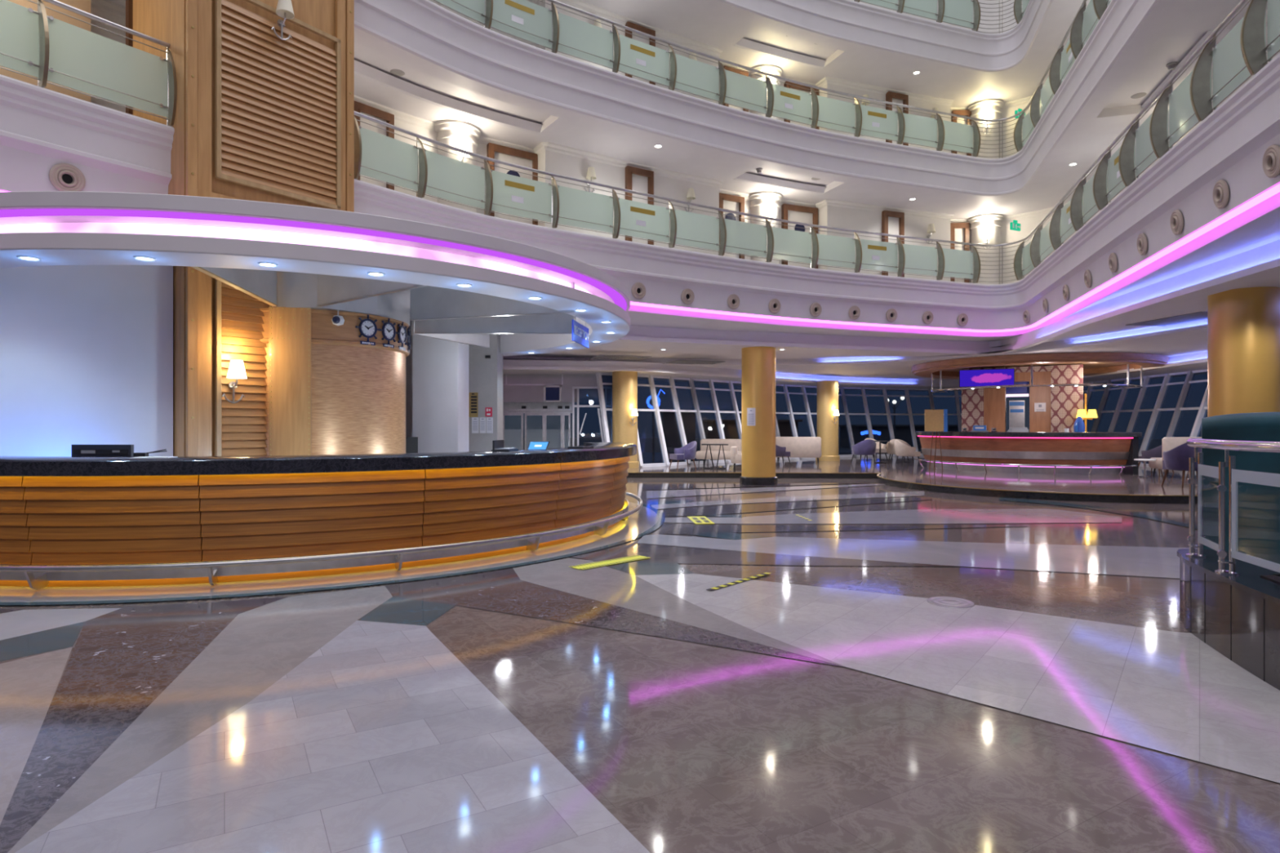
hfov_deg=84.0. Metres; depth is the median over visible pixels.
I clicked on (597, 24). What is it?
wall sconce
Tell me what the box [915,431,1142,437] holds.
countertop
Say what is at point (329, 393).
wall
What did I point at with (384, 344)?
plaque
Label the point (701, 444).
trestle table
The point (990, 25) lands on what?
wall
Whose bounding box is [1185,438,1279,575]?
steel railing
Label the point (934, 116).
wall sconce
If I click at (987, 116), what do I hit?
wall sconce
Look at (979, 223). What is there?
column
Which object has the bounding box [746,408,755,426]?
notice sheet
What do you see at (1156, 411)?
window
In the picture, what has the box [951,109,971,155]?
door
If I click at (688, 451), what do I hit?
armchair
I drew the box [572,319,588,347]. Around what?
sign
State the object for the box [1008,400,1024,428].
refrigerator
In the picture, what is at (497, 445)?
document tray
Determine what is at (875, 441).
side table
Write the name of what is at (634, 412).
wall sconce
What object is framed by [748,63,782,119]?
column
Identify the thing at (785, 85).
door
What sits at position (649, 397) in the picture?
sign
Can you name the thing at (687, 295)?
air nozzle
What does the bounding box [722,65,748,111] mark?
door
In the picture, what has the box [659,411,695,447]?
building
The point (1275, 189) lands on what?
light strip
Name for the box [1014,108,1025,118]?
exit sign
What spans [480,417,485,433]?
notice sheet
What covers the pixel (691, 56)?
wall sconce
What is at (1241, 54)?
balustrade
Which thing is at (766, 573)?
tape
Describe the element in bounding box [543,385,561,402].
window
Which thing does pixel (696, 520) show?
sticker
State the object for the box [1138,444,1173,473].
armchair
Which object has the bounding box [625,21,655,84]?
door
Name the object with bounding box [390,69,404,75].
ceiling speaker
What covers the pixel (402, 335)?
wall clock
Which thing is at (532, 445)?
tablet
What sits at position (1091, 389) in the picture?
window
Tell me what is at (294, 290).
ceiling
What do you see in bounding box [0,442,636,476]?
countertop
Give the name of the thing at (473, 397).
board
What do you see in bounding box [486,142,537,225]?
door
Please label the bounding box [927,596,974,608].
drain cover
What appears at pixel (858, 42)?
ceiling
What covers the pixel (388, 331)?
wall clock
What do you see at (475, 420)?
notice sheet
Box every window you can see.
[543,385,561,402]
[595,372,711,467]
[688,378,785,463]
[775,383,856,459]
[843,386,934,457]
[933,388,961,431]
[1083,379,1113,431]
[1100,370,1195,467]
[1179,368,1207,471]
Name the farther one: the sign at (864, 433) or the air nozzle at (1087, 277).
the sign at (864, 433)
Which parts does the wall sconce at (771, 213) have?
lamp shade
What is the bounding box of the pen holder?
[133,448,167,457]
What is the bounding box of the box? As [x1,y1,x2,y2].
[971,425,988,431]
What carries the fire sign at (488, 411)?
attached to the wall at (485, 375)
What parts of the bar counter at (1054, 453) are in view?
foot rail, panel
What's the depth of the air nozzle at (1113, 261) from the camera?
11.14 m
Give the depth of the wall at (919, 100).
17.71 m
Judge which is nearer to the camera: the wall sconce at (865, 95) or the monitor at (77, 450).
the monitor at (77, 450)
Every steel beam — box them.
[190,266,277,306]
[316,274,427,306]
[411,320,489,347]
[414,313,573,333]
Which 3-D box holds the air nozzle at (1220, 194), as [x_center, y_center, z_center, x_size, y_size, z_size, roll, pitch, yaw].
[6.452,-2.579,7.897,0.092,0.310,0.310,0,0,11]
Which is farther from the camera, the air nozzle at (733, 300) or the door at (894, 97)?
the door at (894, 97)
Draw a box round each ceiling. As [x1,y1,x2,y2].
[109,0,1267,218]
[271,271,409,325]
[409,206,1279,391]
[409,282,574,320]
[581,0,1090,106]
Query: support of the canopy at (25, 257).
in the ceiling at (1248, 255)
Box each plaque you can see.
[360,340,375,345]
[382,342,394,348]
[398,346,405,351]
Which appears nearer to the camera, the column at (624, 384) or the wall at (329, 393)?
the wall at (329, 393)
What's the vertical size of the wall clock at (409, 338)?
0.340 m
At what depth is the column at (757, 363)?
16.94 m
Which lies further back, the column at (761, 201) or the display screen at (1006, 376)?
the display screen at (1006, 376)
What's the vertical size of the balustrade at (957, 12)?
0.995 m
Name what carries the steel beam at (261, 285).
attached to the canopy at (25, 257)
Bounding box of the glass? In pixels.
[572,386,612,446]
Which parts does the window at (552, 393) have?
pane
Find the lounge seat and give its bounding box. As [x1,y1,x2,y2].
[730,446,741,470]
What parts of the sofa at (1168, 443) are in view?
seat, backrest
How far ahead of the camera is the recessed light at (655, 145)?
14.22 m
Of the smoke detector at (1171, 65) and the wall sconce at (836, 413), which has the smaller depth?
the smoke detector at (1171, 65)
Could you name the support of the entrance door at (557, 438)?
on the floor
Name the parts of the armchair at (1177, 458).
leg, seat, backrest, leg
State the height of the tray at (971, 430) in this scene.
0.040 m
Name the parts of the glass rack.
rail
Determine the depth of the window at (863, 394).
30.37 m
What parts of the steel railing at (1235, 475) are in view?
post, post, handrail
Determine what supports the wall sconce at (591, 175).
attached to the wall at (553, 157)
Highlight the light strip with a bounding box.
[0,183,1279,332]
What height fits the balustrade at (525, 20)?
0.995 m
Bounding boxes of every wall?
[0,264,173,456]
[90,0,1279,284]
[133,0,354,456]
[255,306,409,455]
[405,324,412,436]
[429,0,1032,158]
[468,333,502,451]
[502,373,612,402]
[851,0,1017,33]
[961,364,1083,431]
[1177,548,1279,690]
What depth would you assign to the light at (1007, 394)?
22.12 m
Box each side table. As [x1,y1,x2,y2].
[874,440,889,462]
[1133,458,1155,478]
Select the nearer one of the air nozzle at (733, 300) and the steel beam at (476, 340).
the steel beam at (476, 340)
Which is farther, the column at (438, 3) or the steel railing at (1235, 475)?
the column at (438, 3)
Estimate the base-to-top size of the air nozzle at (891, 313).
0.310 m
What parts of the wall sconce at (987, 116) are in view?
lamp shade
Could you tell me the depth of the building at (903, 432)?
46.00 m
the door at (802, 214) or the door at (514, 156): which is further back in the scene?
the door at (802, 214)
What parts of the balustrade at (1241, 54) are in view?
post, glass panel, post, glass panel, post, glass panel, post, glass panel, post, glass panel, post, glass panel, post, glass panel, post, glass panel, post, glass panel, post, glass panel, post, glass panel, post, glass panel, post, post, glass panel, post, glass panel, post, glass panel, post, glass panel, post, glass panel, post, glass panel, post, glass panel, post, glass panel, post, glass panel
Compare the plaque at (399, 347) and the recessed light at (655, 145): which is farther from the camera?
the recessed light at (655, 145)
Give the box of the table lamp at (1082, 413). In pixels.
[1075,393,1097,431]
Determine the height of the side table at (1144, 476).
0.450 m
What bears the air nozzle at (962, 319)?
attached to the balcony slab
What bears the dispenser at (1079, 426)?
on the bar counter at (1054, 453)
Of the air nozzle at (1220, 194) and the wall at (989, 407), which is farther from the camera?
the wall at (989, 407)
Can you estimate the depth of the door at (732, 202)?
16.99 m
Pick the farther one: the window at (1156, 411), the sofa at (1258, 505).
the window at (1156, 411)
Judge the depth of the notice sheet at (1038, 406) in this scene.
21.40 m
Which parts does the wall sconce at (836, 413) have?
lamp shade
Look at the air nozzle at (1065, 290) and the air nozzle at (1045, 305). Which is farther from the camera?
the air nozzle at (1045, 305)
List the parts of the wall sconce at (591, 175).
lamp shade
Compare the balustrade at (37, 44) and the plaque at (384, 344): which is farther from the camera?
the plaque at (384, 344)
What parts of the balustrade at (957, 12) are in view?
glass panel, post, glass panel, post, glass panel, post, post, glass panel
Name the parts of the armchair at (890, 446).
backrest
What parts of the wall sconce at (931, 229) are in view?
lamp shade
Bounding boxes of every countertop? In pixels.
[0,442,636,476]
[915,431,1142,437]
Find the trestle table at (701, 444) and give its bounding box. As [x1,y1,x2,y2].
[701,444,728,469]
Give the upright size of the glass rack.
0.625 m
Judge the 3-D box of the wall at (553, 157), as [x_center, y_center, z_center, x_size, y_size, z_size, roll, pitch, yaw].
[0.643,-4.535,10.703,16.903,2.170,21.960,0,0,20]
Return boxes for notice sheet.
[471,417,479,433]
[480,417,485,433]
[486,417,493,433]
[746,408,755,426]
[1034,402,1045,411]
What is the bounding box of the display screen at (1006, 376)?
[959,365,1014,387]
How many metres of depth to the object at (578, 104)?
13.35 m
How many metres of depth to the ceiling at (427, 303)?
9.69 m
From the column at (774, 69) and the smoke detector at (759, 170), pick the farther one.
the column at (774, 69)
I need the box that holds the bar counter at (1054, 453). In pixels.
[914,431,1142,475]
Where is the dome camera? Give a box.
[331,310,344,325]
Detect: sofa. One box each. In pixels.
[695,439,741,465]
[775,436,821,463]
[1148,436,1201,477]
[1201,412,1279,564]
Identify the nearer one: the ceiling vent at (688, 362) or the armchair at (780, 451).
the ceiling vent at (688, 362)
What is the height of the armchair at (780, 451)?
0.823 m
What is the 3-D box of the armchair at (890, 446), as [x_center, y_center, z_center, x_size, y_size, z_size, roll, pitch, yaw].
[8.949,0.842,24.656,0.816,0.823,0.726,0,0,30]
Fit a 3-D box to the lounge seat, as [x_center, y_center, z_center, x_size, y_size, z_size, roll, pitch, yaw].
[2.933,0.921,20.501,0.610,0.662,0.620,0,0,10]
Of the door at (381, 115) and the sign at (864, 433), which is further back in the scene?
the sign at (864, 433)
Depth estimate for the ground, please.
57.41 m
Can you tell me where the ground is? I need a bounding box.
[523,438,1161,453]
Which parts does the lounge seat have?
backrest, seat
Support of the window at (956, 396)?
on the platform
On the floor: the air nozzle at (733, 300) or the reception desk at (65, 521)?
the reception desk at (65, 521)
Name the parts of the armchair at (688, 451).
seat, backrest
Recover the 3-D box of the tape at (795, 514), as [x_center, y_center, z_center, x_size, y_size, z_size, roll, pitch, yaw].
[2.491,1.387,10.875,0.050,0.002,0.752,0,0,-4]
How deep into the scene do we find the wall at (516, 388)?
22.60 m
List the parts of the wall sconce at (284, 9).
arm, lamp shade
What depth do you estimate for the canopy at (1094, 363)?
19.14 m
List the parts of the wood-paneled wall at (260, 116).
panel trim, louvre panel, panel trim, louvre panel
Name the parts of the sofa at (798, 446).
seat, backrest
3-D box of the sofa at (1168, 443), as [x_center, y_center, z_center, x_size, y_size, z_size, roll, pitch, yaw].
[13.492,0.756,17.595,1.300,0.992,0.790,0,0,10]
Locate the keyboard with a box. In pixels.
[567,444,593,448]
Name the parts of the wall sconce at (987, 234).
lamp shade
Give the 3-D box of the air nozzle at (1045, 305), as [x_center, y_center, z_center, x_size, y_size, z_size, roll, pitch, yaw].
[8.656,-2.579,15.183,0.092,0.310,0.310,0,0,11]
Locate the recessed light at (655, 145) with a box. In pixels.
[653,144,662,147]
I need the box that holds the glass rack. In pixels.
[931,364,1142,393]
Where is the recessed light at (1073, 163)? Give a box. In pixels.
[1068,162,1077,165]
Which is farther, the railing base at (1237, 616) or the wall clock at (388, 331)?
the wall clock at (388, 331)
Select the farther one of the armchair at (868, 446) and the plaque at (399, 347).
the armchair at (868, 446)
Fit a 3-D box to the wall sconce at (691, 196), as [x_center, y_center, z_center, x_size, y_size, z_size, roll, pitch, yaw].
[1.133,-5.037,15.843,0.261,0.505,0.215,0,0,-30]
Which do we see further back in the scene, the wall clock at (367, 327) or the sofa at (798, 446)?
the sofa at (798, 446)
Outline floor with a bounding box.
[0,477,1279,852]
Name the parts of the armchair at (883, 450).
backrest, seat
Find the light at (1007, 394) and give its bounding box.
[1006,393,1028,396]
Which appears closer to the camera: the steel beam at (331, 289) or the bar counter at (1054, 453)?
the steel beam at (331, 289)
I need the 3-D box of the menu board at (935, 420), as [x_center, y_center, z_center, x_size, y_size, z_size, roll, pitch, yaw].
[8.454,0.382,20.401,0.605,1.744,0.428,0,0,12]
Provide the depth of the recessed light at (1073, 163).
15.22 m
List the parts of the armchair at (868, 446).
backrest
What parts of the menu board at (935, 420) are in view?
picture panel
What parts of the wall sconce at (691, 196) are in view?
lamp shade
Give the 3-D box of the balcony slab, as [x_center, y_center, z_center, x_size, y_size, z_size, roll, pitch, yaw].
[0.392,-2.835,10.908,19.170,1.230,22.997,0,0,17]
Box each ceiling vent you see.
[589,355,651,360]
[666,360,724,364]
[1125,311,1207,326]
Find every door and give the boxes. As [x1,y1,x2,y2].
[0,0,133,115]
[354,100,394,190]
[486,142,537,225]
[502,402,572,449]
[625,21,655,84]
[625,165,653,244]
[719,192,744,258]
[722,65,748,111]
[781,203,817,268]
[783,80,818,128]
[881,210,904,277]
[885,91,908,146]
[950,222,969,282]
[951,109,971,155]
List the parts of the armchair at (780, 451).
backrest, seat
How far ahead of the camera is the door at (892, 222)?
18.27 m
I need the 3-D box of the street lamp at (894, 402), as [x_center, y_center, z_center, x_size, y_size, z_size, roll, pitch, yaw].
[15.767,-0.218,44.000,1.190,3.336,0.240,0,0,0]
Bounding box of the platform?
[626,453,1197,503]
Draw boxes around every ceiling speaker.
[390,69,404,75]
[1130,92,1146,98]
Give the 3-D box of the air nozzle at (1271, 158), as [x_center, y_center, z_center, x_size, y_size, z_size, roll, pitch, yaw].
[6.154,-2.579,6.916,0.092,0.310,0.310,0,0,11]
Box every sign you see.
[484,407,492,416]
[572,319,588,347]
[646,389,665,453]
[860,430,880,440]
[1009,219,1020,231]
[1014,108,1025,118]
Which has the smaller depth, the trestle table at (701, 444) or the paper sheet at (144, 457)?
the paper sheet at (144, 457)
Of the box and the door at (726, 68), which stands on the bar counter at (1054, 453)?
the box
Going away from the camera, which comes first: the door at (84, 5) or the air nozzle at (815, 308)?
the door at (84, 5)
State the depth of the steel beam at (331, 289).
8.23 m
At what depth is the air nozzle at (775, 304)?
15.19 m
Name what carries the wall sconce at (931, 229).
attached to the wall at (553, 157)
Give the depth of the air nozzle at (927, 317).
16.81 m
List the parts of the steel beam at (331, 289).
edge trim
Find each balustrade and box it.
[0,0,177,126]
[354,0,1279,284]
[434,0,1111,158]
[853,0,1029,33]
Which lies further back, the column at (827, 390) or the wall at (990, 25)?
the column at (827, 390)
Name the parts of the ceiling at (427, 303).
edge trim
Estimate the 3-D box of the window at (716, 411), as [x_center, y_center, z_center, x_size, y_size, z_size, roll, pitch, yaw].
[3.545,-0.210,25.690,4.383,2.920,0.994,0,0,-43]
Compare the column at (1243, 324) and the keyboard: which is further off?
the column at (1243, 324)
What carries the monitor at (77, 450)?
on the reception desk at (65, 521)
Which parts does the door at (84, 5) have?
frame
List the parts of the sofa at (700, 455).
seat, backrest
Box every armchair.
[669,440,697,470]
[775,444,791,465]
[850,439,876,463]
[863,438,888,461]
[885,439,911,462]
[893,440,920,465]
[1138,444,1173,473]
[1161,442,1201,488]
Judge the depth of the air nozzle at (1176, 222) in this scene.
8.93 m
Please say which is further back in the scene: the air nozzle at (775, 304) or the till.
the till
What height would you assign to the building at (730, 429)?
1.850 m
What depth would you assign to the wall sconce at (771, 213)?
16.88 m
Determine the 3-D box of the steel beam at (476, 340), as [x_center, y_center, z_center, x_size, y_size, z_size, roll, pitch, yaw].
[-3.125,-1.663,11.925,0.060,0.475,2.089,0,0,21]
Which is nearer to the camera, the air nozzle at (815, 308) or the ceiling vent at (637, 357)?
the air nozzle at (815, 308)
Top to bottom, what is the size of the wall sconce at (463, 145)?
0.505 m
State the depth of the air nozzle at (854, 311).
16.08 m
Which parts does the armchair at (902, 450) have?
backrest, seat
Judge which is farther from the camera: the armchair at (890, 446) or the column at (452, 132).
the armchair at (890, 446)
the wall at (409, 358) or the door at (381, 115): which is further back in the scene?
the wall at (409, 358)
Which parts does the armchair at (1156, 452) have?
backrest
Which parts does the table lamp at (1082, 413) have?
lamp shade, lamp shade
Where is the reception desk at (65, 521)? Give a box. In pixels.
[0,442,643,590]
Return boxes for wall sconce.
[222,360,247,403]
[271,0,294,40]
[457,142,469,162]
[583,166,595,192]
[593,18,601,27]
[630,408,638,426]
[684,187,695,212]
[688,52,697,60]
[767,208,775,226]
[831,409,839,423]
[861,93,870,105]
[924,223,935,244]
[930,106,938,118]
[982,112,992,133]
[982,228,991,248]
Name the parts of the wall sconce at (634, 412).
lamp shade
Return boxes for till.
[1007,427,1028,431]
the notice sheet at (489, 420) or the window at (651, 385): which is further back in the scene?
the window at (651, 385)
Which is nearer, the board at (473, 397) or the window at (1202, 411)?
the board at (473, 397)
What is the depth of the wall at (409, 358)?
13.30 m
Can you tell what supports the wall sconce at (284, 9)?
attached to the wood-paneled wall at (260, 116)
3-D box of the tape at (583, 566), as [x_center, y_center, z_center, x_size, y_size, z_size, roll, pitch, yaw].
[-0.296,1.387,7.276,0.924,0.003,0.210,0,0,-43]
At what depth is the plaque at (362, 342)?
9.11 m
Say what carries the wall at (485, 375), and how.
on the floor
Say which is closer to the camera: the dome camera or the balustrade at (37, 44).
the balustrade at (37, 44)
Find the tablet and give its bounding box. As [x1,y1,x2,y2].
[527,441,549,449]
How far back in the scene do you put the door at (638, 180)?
15.24 m
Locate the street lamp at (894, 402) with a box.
[888,396,904,439]
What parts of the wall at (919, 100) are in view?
crown moulding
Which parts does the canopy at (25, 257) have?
ceiling downlight, ceiling downlight, reception canopy, ceiling downlight, ceiling downlight, soffit panel, ceiling downlight, ceiling downlight, ceiling downlight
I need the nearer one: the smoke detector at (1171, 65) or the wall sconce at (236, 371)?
the wall sconce at (236, 371)
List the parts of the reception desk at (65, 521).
panel, panel, panel, kick plate, foot rail, panel, panel, panel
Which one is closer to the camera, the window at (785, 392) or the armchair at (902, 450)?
the armchair at (902, 450)
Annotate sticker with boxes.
[687,516,715,524]
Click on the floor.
(527, 701)
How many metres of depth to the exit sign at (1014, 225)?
17.87 m
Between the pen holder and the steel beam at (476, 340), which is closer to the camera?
the pen holder
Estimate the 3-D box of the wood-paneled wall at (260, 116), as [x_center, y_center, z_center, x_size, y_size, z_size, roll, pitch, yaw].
[-5.099,-2.900,9.253,1.558,8.600,2.050,0,0,36]
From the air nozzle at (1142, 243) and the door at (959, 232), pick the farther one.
the door at (959, 232)
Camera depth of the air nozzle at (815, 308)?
15.67 m
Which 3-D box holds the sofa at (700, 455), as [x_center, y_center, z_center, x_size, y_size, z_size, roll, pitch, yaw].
[2.724,0.831,22.905,1.750,0.842,0.790,0,0,20]
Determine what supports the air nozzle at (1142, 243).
attached to the balcony slab
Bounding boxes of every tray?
[491,440,518,451]
[971,430,988,431]
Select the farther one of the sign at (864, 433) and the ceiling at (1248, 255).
the sign at (864, 433)
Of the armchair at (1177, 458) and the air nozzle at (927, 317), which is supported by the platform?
the armchair at (1177, 458)
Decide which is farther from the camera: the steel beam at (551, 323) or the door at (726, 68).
the door at (726, 68)
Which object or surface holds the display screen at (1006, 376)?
hanging from the canopy at (1094, 363)
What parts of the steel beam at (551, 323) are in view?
edge trim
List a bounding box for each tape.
[568,555,650,569]
[706,572,771,591]
[795,514,812,520]
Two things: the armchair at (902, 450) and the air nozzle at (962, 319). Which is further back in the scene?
the armchair at (902, 450)
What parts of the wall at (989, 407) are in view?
timber panel, niche panel, timber panel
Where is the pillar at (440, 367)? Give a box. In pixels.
[412,334,468,453]
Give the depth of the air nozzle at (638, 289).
13.49 m
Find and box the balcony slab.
[0,53,1279,337]
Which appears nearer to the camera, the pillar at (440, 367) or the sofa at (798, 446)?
the pillar at (440, 367)
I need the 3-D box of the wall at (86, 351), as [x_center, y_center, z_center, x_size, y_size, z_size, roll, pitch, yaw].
[-5.870,-0.280,7.548,0.150,3.360,1.580,0,0,36]
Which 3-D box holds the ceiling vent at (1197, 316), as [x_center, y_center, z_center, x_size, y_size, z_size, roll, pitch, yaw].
[10.451,-2.052,13.632,1.050,0.016,1.650,0,0,-8]
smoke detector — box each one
[755,167,762,173]
[1165,61,1177,70]
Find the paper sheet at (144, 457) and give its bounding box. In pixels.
[129,456,177,458]
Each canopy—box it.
[0,191,630,355]
[911,352,1168,378]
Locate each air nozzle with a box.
[48,163,85,191]
[631,282,645,298]
[680,288,694,304]
[727,293,739,309]
[768,298,780,313]
[809,302,822,316]
[848,305,860,319]
[885,308,897,321]
[922,311,933,324]
[957,313,968,326]
[1022,310,1030,323]
[1042,298,1048,312]
[1062,284,1069,300]
[1084,269,1091,287]
[1108,253,1117,272]
[1136,232,1147,255]
[1169,209,1183,235]
[1212,179,1229,208]
[1262,144,1279,177]
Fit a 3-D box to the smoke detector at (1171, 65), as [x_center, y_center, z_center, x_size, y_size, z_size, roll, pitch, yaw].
[8.475,-5.735,11.333,0.150,0.090,0.150,0,0,0]
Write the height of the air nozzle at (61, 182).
0.310 m
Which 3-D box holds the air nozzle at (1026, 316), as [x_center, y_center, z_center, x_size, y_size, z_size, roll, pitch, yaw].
[9.088,-2.579,16.717,0.092,0.310,0.310,0,0,9]
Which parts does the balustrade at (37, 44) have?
glass panel, post, handrail, glass panel, post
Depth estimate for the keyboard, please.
9.00 m
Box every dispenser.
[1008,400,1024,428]
[1073,416,1084,432]
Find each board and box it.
[468,392,478,417]
[924,408,947,470]
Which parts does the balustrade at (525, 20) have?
glass panel, post, glass panel, post, glass panel, post, glass panel, post, glass panel, post, glass panel, post, glass panel, post, handrail, glass panel, post, glass panel, post, glass panel, post, glass panel, post, post, glass panel, post, glass panel, post, glass panel, post, glass panel, post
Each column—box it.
[434,119,480,212]
[437,2,475,22]
[612,371,639,468]
[739,346,777,484]
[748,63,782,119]
[748,191,782,263]
[815,380,839,461]
[967,97,1004,158]
[967,213,1004,284]
[1207,286,1279,417]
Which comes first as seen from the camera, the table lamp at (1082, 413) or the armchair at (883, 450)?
the table lamp at (1082, 413)
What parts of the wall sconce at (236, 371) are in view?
arm, lamp shade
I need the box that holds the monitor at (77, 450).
[71,444,133,456]
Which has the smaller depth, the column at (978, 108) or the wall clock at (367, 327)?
the wall clock at (367, 327)
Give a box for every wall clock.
[355,315,380,342]
[380,318,398,344]
[396,321,408,346]
[407,325,411,350]
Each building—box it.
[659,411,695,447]
[702,419,802,439]
[838,424,958,448]
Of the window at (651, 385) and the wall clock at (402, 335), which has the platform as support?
the window at (651, 385)
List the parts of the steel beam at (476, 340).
edge trim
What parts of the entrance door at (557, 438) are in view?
door, door, door, door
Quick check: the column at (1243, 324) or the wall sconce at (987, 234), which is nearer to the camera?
the column at (1243, 324)
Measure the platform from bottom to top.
0.154 m
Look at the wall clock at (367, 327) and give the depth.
9.12 m

